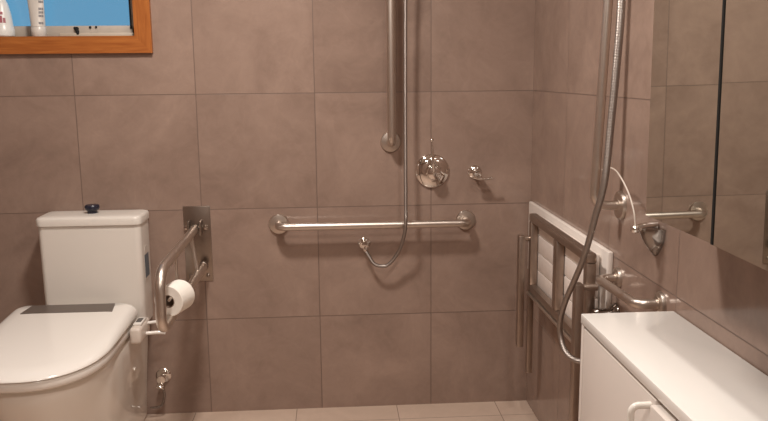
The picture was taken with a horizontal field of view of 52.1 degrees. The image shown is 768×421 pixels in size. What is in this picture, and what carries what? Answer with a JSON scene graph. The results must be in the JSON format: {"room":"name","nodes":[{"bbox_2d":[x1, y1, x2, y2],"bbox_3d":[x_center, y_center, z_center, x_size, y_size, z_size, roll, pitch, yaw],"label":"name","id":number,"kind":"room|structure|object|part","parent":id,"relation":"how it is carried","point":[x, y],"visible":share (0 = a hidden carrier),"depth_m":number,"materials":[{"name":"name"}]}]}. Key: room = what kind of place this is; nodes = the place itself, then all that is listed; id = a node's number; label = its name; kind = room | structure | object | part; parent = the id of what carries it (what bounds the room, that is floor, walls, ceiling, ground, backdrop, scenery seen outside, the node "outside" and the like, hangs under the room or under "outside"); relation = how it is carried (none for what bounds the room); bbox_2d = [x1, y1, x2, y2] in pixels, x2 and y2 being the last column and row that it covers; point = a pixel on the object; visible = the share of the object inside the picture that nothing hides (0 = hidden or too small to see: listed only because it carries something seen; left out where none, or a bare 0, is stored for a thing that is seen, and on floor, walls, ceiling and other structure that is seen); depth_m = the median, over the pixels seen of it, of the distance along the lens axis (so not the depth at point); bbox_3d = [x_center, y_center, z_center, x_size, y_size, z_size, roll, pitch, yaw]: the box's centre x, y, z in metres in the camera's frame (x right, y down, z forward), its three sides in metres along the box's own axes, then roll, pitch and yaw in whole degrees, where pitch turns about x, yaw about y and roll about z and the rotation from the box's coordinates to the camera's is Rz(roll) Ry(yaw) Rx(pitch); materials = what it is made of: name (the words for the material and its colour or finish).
{"room":"accessible bathroom","nodes":[
{"label":"accessible bathroom","id":0,"kind":"room"},
{"bbox_2d":[0,0,534,413],"bbox_3d":[-0.629,-0.386,3.081,2.620,2.420,0.160,-1,10,-4],"label":"wall","id":1,"kind":"structure","parent":0,"point":[252,112],"depth_m":3.06,"materials":[{"name":"beige tile"}]},
{"bbox_2d":[0,0,152,53],"bbox_3d":[-1.341,-0.935,2.903,0.939,0.701,0.128,-1,10,-4],"label":"window","id":2,"kind":"structure","parent":1,"relation":"in","point":[136,37],"depth_m":2.92,"materials":[{"name":"brown wood"}]},
{"bbox_2d":[0,0,14,36],"bbox_3d":[-1.421,-0.741,2.913,0.083,0.192,0.083,-1,10,-4],"label":"plastic bottle","id":3,"kind":"object","parent":2,"relation":"on","point":[7,29],"visible":0.9,"depth_m":2.90,"materials":[{"name":"white plastic"}]},
{"bbox_2d":[27,0,46,35],"bbox_3d":[-1.290,-0.741,2.920,0.053,0.186,0.053,9,14,44],"label":"tube","id":4,"kind":"object","parent":2,"relation":"on","point":[36,7],"visible":0.9,"depth_m":2.91,"materials":[{"name":"grey plastic"}]},
{"bbox_2d":[38,0,43,23],"bbox_3d":[-1.273,-0.747,2.907,0.011,0.112,0.026,5,11,29],"label":"print","id":5,"kind":"object","parent":4,"relation":"on","point":[40,2],"depth_m":2.91},
{"bbox_3d":[-1.345,-0.941,2.940,0.810,0.575,0.043,-1,10,-4],"label":"sash","id":6,"kind":"part","parent":2,"relation":"part of","materials":[{"name":"grey metal"}]},
{"bbox_2d":[74,26,96,34],"bbox_3d":[-1.130,-0.680,2.963,0.089,0.034,0.031,-1,10,-4],"label":"window latch","id":7,"kind":"object","parent":2,"relation":"on","point":[78,30],"depth_m":2.98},
{"bbox_2d":[150,368,170,408],"bbox_3d":[-0.897,0.714,3.143,0.070,0.153,0.076,1,10,10],"label":"valve","id":8,"kind":"object","parent":1,"relation":"attached to","point":[163,375],"visible":1,"depth_m":3.13,"materials":[{"name":"silver metal"}]},
{"bbox_3d":[-0.886,0.700,3.118,0.036,0.034,0.035,-1,10,-4],"label":"valve knob","id":9,"kind":"part","parent":8,"relation":"part of","materials":[{"name":"silver metal"}]},
{"bbox_2d":[155,206,212,332],"bbox_3d":[-0.706,0.191,2.737,0.104,0.300,0.701,-1,10,-4],"label":"rail","id":10,"kind":"object","parent":1,"relation":"attached to","point":[196,241],"visible":0.88,"depth_m":2.97,"materials":[{"name":"silver metal"}]},
{"bbox_2d":[154,280,194,315],"bbox_3d":[-0.682,0.284,2.558,0.101,0.101,0.086,2,10,13],"label":"toilet roll","id":11,"kind":"object","parent":10,"relation":"hanging from","point":[182,293],"visible":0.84,"depth_m":2.52,"materials":[{"name":"white paper"}]},
{"bbox_3d":[-0.729,0.131,3.080,0.104,0.300,0.004,-1,10,-4],"label":"plate","id":12,"kind":"part","parent":10,"relation":"part of","materials":[{"name":"silver metal"}]},
{"bbox_2d":[358,237,369,250],"bbox_3d":[-0.077,0.135,3.102,0.048,0.051,0.049,-1,10,-4],"label":"outlet","id":13,"kind":"object","parent":1,"relation":"attached to","point":[364,242],"visible":1,"depth_m":3.11,"materials":[{"name":"silver metal"}]},
{"bbox_2d":[364,0,407,267],"bbox_3d":[0.035,-0.521,2.926,0.244,1.527,0.088,8,13,39],"label":"shower hose","id":14,"kind":"object","parent":13,"relation":"attached to","point":[395,256],"visible":1,"depth_m":2.98,"materials":[{"name":"silver metal"}]},
{"bbox_2d":[269,210,475,233],"bbox_3d":[-0.041,0.053,3.073,0.821,0.080,0.083,-1,10,-4],"label":"grab rail","id":15,"kind":"object","parent":1,"relation":"attached to","point":[465,219],"visible":1,"depth_m":3.04,"materials":[{"name":"silver metal"}]},
{"bbox_2d":[380,0,400,151],"bbox_3d":[0.024,-0.718,2.943,0.080,1.010,0.084,-1,10,-4],"label":"grab rail","id":16,"kind":"object","parent":1,"relation":"attached to","point":[390,141],"visible":1,"depth_m":2.95,"materials":[{"name":"silver metal"}]},
{"bbox_2d":[415,138,448,187],"bbox_3d":[0.192,-0.181,3.044,0.137,0.205,0.090,-1,10,-4],"label":"shower mixer","id":17,"kind":"object","parent":1,"relation":"attached to","point":[432,170],"visible":1,"depth_m":3.08,"materials":[{"name":"silver metal"}]},
{"bbox_3d":[0.190,-0.154,3.086,0.137,0.137,0.018,-1,10,-4],"label":"plate","id":18,"kind":"part","parent":17,"relation":"part of","materials":[{"name":"silver metal"}]},
{"bbox_3d":[0.188,-0.208,3.013,0.016,0.142,0.041,4,11,23],"label":"lever","id":19,"kind":"part","parent":17,"relation":"part of","materials":[{"name":"silver metal"}]},
{"bbox_2d":[468,165,492,179],"bbox_3d":[0.377,-0.147,3.069,0.088,0.054,0.077,-1,10,-4],"label":"tap","id":20,"kind":"object","parent":1,"relation":"attached to","point":[474,171],"visible":1,"depth_m":3.04,"materials":[{"name":"silver metal"}]},
{"bbox_3d":[0.382,-0.127,3.047,0.081,0.020,0.012,-1,10,-4],"label":"tap lever","id":21,"kind":"part","parent":20,"relation":"part of","materials":[{"name":"silver metal"}]},
{"bbox_2d":[144,400,537,420],"bbox_3d":[-0.488,1.189,1.375,2.620,0.100,3.950,-1,10,-4],"label":"floor","id":22,"kind":"structure","parent":0,"point":[497,410],"depth_m":3.17,"materials":[{"name":"tile"}]},
{"bbox_2d":[0,204,165,420],"bbox_3d":[-1.075,0.465,2.709,0.565,0.880,0.798,-1,10,-4],"label":"toilet","id":23,"kind":"object","parent":22,"relation":"on","point":[82,354],"visible":0.94,"depth_m":2.80,"materials":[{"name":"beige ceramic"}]},
{"bbox_3d":[-1.124,0.472,2.626,0.448,0.038,0.630,-1,10,-4],"label":"bidet seat","id":24,"kind":"part","parent":23,"relation":"part of","materials":[{"name":"white plastic"}]},
{"bbox_3d":[-1.124,0.429,2.618,0.456,0.056,0.637,-1,10,-4],"label":"seat lid","id":25,"kind":"part","parent":23,"relation":"part of","materials":[{"name":"white plastic"}]},
{"bbox_3d":[-1.092,0.027,2.954,0.382,0.036,0.164,-1,10,-4],"label":"cistern lid","id":26,"kind":"part","parent":23,"relation":"part of","materials":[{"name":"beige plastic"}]},
{"bbox_3d":[-0.889,0.436,2.860,0.040,0.058,0.150,-1,10,-4],"label":"control arm","id":27,"kind":"part","parent":23,"relation":"part of","materials":[{"name":"beige plastic"}]},
{"bbox_2d":[144,252,149,276],"bbox_3d":[-0.904,0.207,2.994,0.001,0.088,0.062,-1,10,-4],"label":"print","id":28,"kind":"object","parent":23,"relation":"attached to","point":[146,254],"depth_m":2.99},
{"bbox_2d":[578,324,678,420],"bbox_3d":[0.590,0.752,1.262,0.260,0.778,1.274,-1,10,-4],"label":"vanity cabinet","id":29,"kind":"object","parent":22,"relation":"on","point":[608,391],"visible":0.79,"depth_m":1.64,"materials":[{"name":"beige laminate"}]},
{"bbox_3d":[0.471,0.602,1.868,0.020,0.688,0.015,-1,10,-4],"label":"panel","id":30,"kind":"part","parent":29,"relation":"part of","materials":[{"name":"beige laminate"}]},
{"bbox_3d":[0.464,0.430,1.436,0.044,0.169,0.013,-1,10,-4],"label":"handle","id":31,"kind":"part","parent":29,"relation":"part of","materials":[{"name":"white plastic"}]},
{"bbox_3d":[0.506,0.710,1.251,0.031,0.668,0.418,-1,10,-4],"label":"door","id":32,"kind":"part","parent":29,"relation":"part of","materials":[{"name":"beige laminate"}]},
{"bbox_2d":[581,311,767,420],"bbox_3d":[0.607,0.355,1.194,0.220,0.023,1.275,-1,10,-4],"label":"countertop","id":33,"kind":"structure","parent":29,"relation":"on","point":[693,375],"depth_m":1.49,"materials":[{"name":"white laminate"}]},
{"bbox_2d":[526,0,767,420],"bbox_3d":[0.760,-0.070,1.190,0.100,2.420,3.850,-1,10,-4],"label":"wall","id":34,"kind":"structure","parent":0,"point":[722,294],"depth_m":2.19,"materials":[{"name":"beige tile"}]},
{"bbox_2d":[515,201,612,420],"bbox_3d":[0.567,0.413,2.709,0.114,0.750,0.931,-1,10,-4],"label":"shower seat","id":35,"kind":"object","parent":34,"relation":"attached to","point":[555,247],"visible":0.76,"depth_m":2.55,"materials":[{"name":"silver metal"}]},
{"bbox_3d":[0.506,0.300,2.914,0.024,0.425,0.032,-1,10,-4],"label":"leg","id":36,"kind":"part","parent":35,"relation":"part of","materials":[{"name":"silver metal"}]},
{"bbox_3d":[0.547,0.168,2.885,0.028,0.261,0.030,-1,10,-4],"label":"frame post","id":37,"kind":"part","parent":35,"relation":"part of","materials":[{"name":"silver metal"}]},
{"bbox_3d":[0.553,0.355,2.605,0.012,0.009,0.615,-1,10,-4],"label":"cross rail","id":38,"kind":"part","parent":35,"relation":"part of","materials":[{"name":"silver metal"}]},
{"bbox_3d":[0.569,0.337,2.592,0.028,0.028,0.609,-1,10,-4],"label":"frame rail","id":39,"kind":"part","parent":35,"relation":"part of","materials":[{"name":"silver metal"}]},
{"bbox_3d":[0.569,0.210,2.564,0.028,0.233,0.038,-1,10,-4],"label":"frame post","id":40,"kind":"part","parent":35,"relation":"part of","materials":[{"name":"silver metal"}]},
{"bbox_3d":[0.567,0.080,2.548,0.028,0.028,0.665,-1,10,-4],"label":"frame rail","id":41,"kind":"part","parent":35,"relation":"part of","materials":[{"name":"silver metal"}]},
{"bbox_3d":[0.551,0.434,2.255,0.024,0.465,0.032,-1,10,-4],"label":"leg","id":42,"kind":"part","parent":35,"relation":"part of","materials":[{"name":"silver metal"}]},
{"bbox_3d":[0.589,0.276,2.262,0.028,0.261,0.034,-1,10,-4],"label":"frame post","id":43,"kind":"part","parent":35,"relation":"part of","materials":[{"name":"silver metal"}]},
{"bbox_2d":[592,303,619,312],"bbox_3d":[0.620,0.299,2.207,0.066,0.077,0.060,-1,10,-4],"label":"tap","id":44,"kind":"object","parent":34,"relation":"attached to","point":[613,308],"visible":0.38,"depth_m":2.19,"materials":[{"name":"silver metal"}]},
{"bbox_2d":[557,0,625,363],"bbox_3d":[0.546,-0.334,1.954,0.137,1.550,0.270,-1,10,-4],"label":"shower hose","id":45,"kind":"object","parent":44,"relation":"attached to","point":[621,4],"visible":0.8,"depth_m":1.86,"materials":[{"name":"silver metal"}]},
{"bbox_2d":[590,0,626,219],"bbox_3d":[0.602,-0.486,2.066,0.088,1.038,0.080,-1,10,-4],"label":"grab rail","id":46,"kind":"object","parent":34,"relation":"attached to","point":[619,205],"visible":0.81,"depth_m":2.10,"materials":[{"name":"silver metal"}]},
{"bbox_2d":[602,167,635,224],"bbox_3d":[0.598,-0.044,2.008,0.006,0.121,0.240,-1,10,-4],"label":"cord","id":47,"kind":"object","parent":46,"relation":"hanging from","point":[610,167],"visible":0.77,"depth_m":1.93,"materials":[{"name":"beige plastic"}]},
{"bbox_2d":[596,267,666,311],"bbox_3d":[0.626,0.206,2.039,0.072,0.069,0.345,-1,10,-4],"label":"grab rail","id":48,"kind":"object","parent":34,"relation":"attached to","point":[658,303],"visible":0.97,"depth_m":1.95,"materials":[{"name":"silver metal"}]},
{"bbox_2d":[630,221,665,255],"bbox_3d":[0.633,0.068,1.912,0.068,0.086,0.090,-1,10,-4],"label":"holder","id":49,"kind":"object","parent":34,"relation":"attached to","point":[653,236],"visible":1,"depth_m":1.89,"materials":[{"name":"silver metal"}]},
{"bbox_3d":[0.631,0.041,1.907,0.065,0.031,0.023,-1,10,-4],"label":"holder arm","id":50,"kind":"part","parent":49,"relation":"part of","materials":[{"name":"silver metal"}]},
{"bbox_2d":[646,0,767,270],"bbox_3d":[0.593,-0.311,1.010,0.246,0.840,1.102,-1,10,-4],"label":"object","id":51,"kind":"object","parent":34,"relation":"attached to","point":[707,172],"visible":1,"depth_m":1.33,"materials":[{"name":"beige"}]},
{"bbox_3d":[0.558,-0.368,1.338,0.025,0.840,0.431,-1,10,-4],"label":"mirror door","id":52,"kind":"part","parent":51,"relation":"part of","materials":[{"name":"clear glass"}]},
{"bbox_3d":[0.494,-0.345,1.113,0.030,0.806,0.006,-1,10,-4],"label":"door edge trim","id":53,"kind":"part","parent":51,"relation":"part of","materials":[{"name":"black"}]},
{"bbox_3d":[0.507,-0.288,0.785,0.028,0.806,0.662,-1,10,-2],"label":"mirror door","id":54,"kind":"part","parent":51,"relation":"part of","materials":[{"name":"clear glass"}]}
]}

